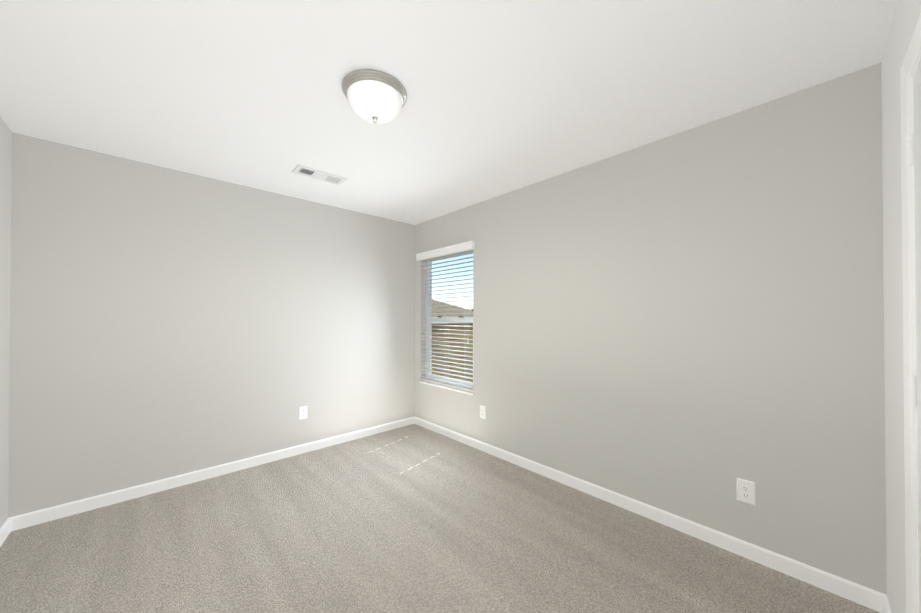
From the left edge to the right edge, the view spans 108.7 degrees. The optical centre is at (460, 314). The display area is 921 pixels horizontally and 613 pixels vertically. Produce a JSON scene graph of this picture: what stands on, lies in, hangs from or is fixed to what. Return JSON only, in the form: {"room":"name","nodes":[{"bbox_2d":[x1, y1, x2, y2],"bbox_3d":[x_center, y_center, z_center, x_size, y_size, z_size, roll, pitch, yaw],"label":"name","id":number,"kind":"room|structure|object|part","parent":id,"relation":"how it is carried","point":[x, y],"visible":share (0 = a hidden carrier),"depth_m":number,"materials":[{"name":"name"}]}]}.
{"room":"empty bedroom","nodes":[
{"label":"empty bedroom","id":0,"kind":"room"},
{"bbox_2d":[0,117,11,527],"bbox_3d":[-1.585,0.090,0.667,0.140,2.440,3.570,0,-1,-43],"label":"wall","id":1,"kind":"structure","parent":0,"point":[5,194],"depth_m":1.95,"materials":[{"name":"grey paint"}]},
{"bbox_2d":[0,518,10,546],"bbox_3d":[-1.530,1.269,0.709,0.013,0.083,3.570,0,-1,-43],"label":"baseboard","id":2,"kind":"structure","parent":1,"relation":"attached to","point":[5,529],"depth_m":1.94,"materials":[{"name":"white wood"}]},
{"bbox_2d":[8,132,414,517],"bbox_3d":[-1.707,0.110,3.094,3.280,2.440,0.140,0,-1,-43],"label":"wall","id":3,"kind":"structure","parent":0,"point":[165,323],"depth_m":2.56,"materials":[{"name":"grey paint"}]},
{"bbox_2d":[9,416,414,530],"bbox_3d":[-1.655,1.288,3.028,3.000,0.083,0.013,0,-1,-43],"label":"baseboard","id":4,"kind":"structure","parent":3,"relation":"attached to","point":[25,520],"depth_m":2.54,"materials":[{"name":"white wood"}]},
{"bbox_2d":[299,406,306,419],"bbox_3d":[-1.511,0.946,3.170,0.078,0.124,0.007,0,-1,-43],"label":"electrical outlet plate","id":5,"kind":"object","parent":3,"relation":"attached to","point":[302,412],"visible":1,"depth_m":3.17,"materials":[{"name":"white plastic"}]},
{"bbox_2d":[0,424,879,612],"bbox_3d":[-0.439,1.369,1.729,3.280,0.100,3.850,0,-1,-43],"label":"floor","id":6,"kind":"structure","parent":0,"point":[413,518],"depth_m":1.84,"materials":[{"name":"carpet"}]},
{"bbox_2d":[0,0,897,224],"bbox_3d":[-0.439,-1.181,1.750,3.280,0.120,3.850,0,-1,-43],"label":"ceiling","id":7,"kind":"structure","parent":0,"point":[505,96],"depth_m":1.57,"materials":[{"name":"white paint"}]},
{"bbox_2d":[292,164,346,184],"bbox_3d":[-1.121,-1.108,2.639,0.375,0.013,0.165,0,-1,-43],"label":"ceiling vent","id":8,"kind":"object","parent":7,"relation":"in","point":[316,174],"visible":1,"depth_m":2.62,"materials":[{"name":"white metal"}]},
{"bbox_2d":[342,69,406,124],"bbox_3d":[-0.431,-1.043,1.667,0.316,0.156,0.316,0,-1,-43],"label":"ceiling light","id":9,"kind":"object","parent":7,"relation":"attached to","point":[376,97],"visible":1,"depth_m":1.58,"materials":[{"name":"white glass"}]},
{"bbox_3d":[-0.431,-1.039,1.667,0.268,0.098,0.268,0,-1,-43],"label":"glass","id":10,"kind":"part","parent":9,"relation":"part of","materials":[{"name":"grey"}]},
{"bbox_2d":[415,63,886,594],"bbox_3d":[0.707,0.108,2.813,0.140,2.440,3.570,0,-1,-43],"label":"wall","id":11,"kind":"structure","parent":0,"point":[689,323],"depth_m":1.92,"materials":[{"name":"grey paint"}]},
{"bbox_2d":[416,241,474,391],"bbox_3d":[-0.174,0.031,3.660,0.112,1.522,0.944,0,-1,-43],"label":"window blind slats","id":12,"kind":"object","parent":11,"relation":"attached to","point":[460,248],"visible":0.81,"depth_m":3.62,"materials":[{"name":"white plastic"}]},
{"bbox_2d":[420,381,472,394],"bbox_3d":[-0.154,0.810,3.672,0.084,0.018,0.898,0,-1,-43],"label":"window sill","id":13,"kind":"structure","parent":11,"relation":"attached to","point":[450,388],"depth_m":3.61,"materials":[{"name":"white wood"}]},
{"bbox_2d":[425,251,472,388],"bbox_3d":[-0.100,0.060,3.729,0.065,1.518,0.898,0,-1,-43],"label":"window","id":14,"kind":"structure","parent":11,"relation":"in","point":[428,313],"depth_m":3.99,"materials":[{"name":"white plastic"}]},
{"bbox_2d":[416,241,474,260],"bbox_3d":[-0.196,-0.690,3.645,0.050,0.080,0.944,0,-1,-43],"label":"blind","id":15,"kind":"object","parent":14,"relation":"attached to","point":[470,245],"depth_m":3.57,"materials":[{"name":"white plastic"}]},
{"bbox_2d":[480,405,485,418],"bbox_3d":[0.216,0.956,3.223,0.007,0.124,0.078,0,-1,-43],"label":"electrical outlet plate","id":16,"kind":"object","parent":11,"relation":"attached to","point":[483,412],"visible":1,"depth_m":3.22,"materials":[{"name":"white plastic"}]},
{"bbox_2d":[414,417,885,612],"bbox_3d":[0.651,1.286,2.751,0.013,0.083,3.570,0,-1,-43],"label":"baseboard","id":17,"kind":"structure","parent":11,"relation":"attached to","point":[847,589],"depth_m":1.93,"materials":[{"name":"white wood"}]},
{"bbox_2d":[737,478,754,505],"bbox_3d":[1.552,0.965,1.795,0.007,0.124,0.078,0,-1,-43],"label":"electrical outlet plate","id":18,"kind":"object","parent":11,"relation":"attached to","point":[745,491],"visible":1,"depth_m":1.79,"materials":[{"name":"white plastic"}]},
{"bbox_2d":[881,0,920,612],"bbox_3d":[0.829,0.088,0.386,3.280,2.440,0.140,0,-1,-43],"label":"wall","id":19,"kind":"structure","parent":0,"point":[904,21],"depth_m":1.27,"materials":[{"name":"white paint"}]},
{"bbox_2d":[882,595,890,612],"bbox_3d":[1.651,1.274,1.250,0.604,0.083,0.013,0,-1,-43],"label":"baseboard","id":20,"kind":"structure","parent":19,"relation":"attached to","point":[885,606],"depth_m":1.41,"materials":[{"name":"white wood"}]},
{"bbox_2d":[900,13,920,612],"bbox_3d":[1.151,0.259,0.698,0.892,2.104,0.157,0,-1,-43],"label":"door frame","id":21,"kind":"structure","parent":19,"relation":"attached to","point":[910,61],"depth_m":1.02,"materials":[{"name":"white wood"}]},
{"bbox_2d":[906,59,920,612],"bbox_3d":[1.126,0.284,0.734,0.775,2.030,0.197,0,-1,-43],"label":"door","id":22,"kind":"structure","parent":19,"relation":"in","point":[917,123],"depth_m":0.99,"materials":[{"name":"white wood"}]},
{"bbox_3d":[1.397,0.235,1.000,0.015,1.579,0.049,0,-1,-43],"label":"door jamb hinges","id":23,"kind":"part","parent":22,"relation":"part of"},
{"label":"outside","id":24,"kind":"structure","parent":0,"visible":0},
{"bbox_3d":[0.384,4.573,20.577,50.000,0.200,50.000,0,-1,-43],"label":"ground","id":25,"kind":"structure","parent":24,"visible":0},
{"bbox_2d":[432,299,472,381],"bbox_3d":[-7.105,1.268,10.168,13.700,6.240,9.700,0,-1,-43],"label":"neighbor house","id":26,"kind":"structure","parent":25,"relation":"on","point":[456,328],"depth_m":10.44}
]}

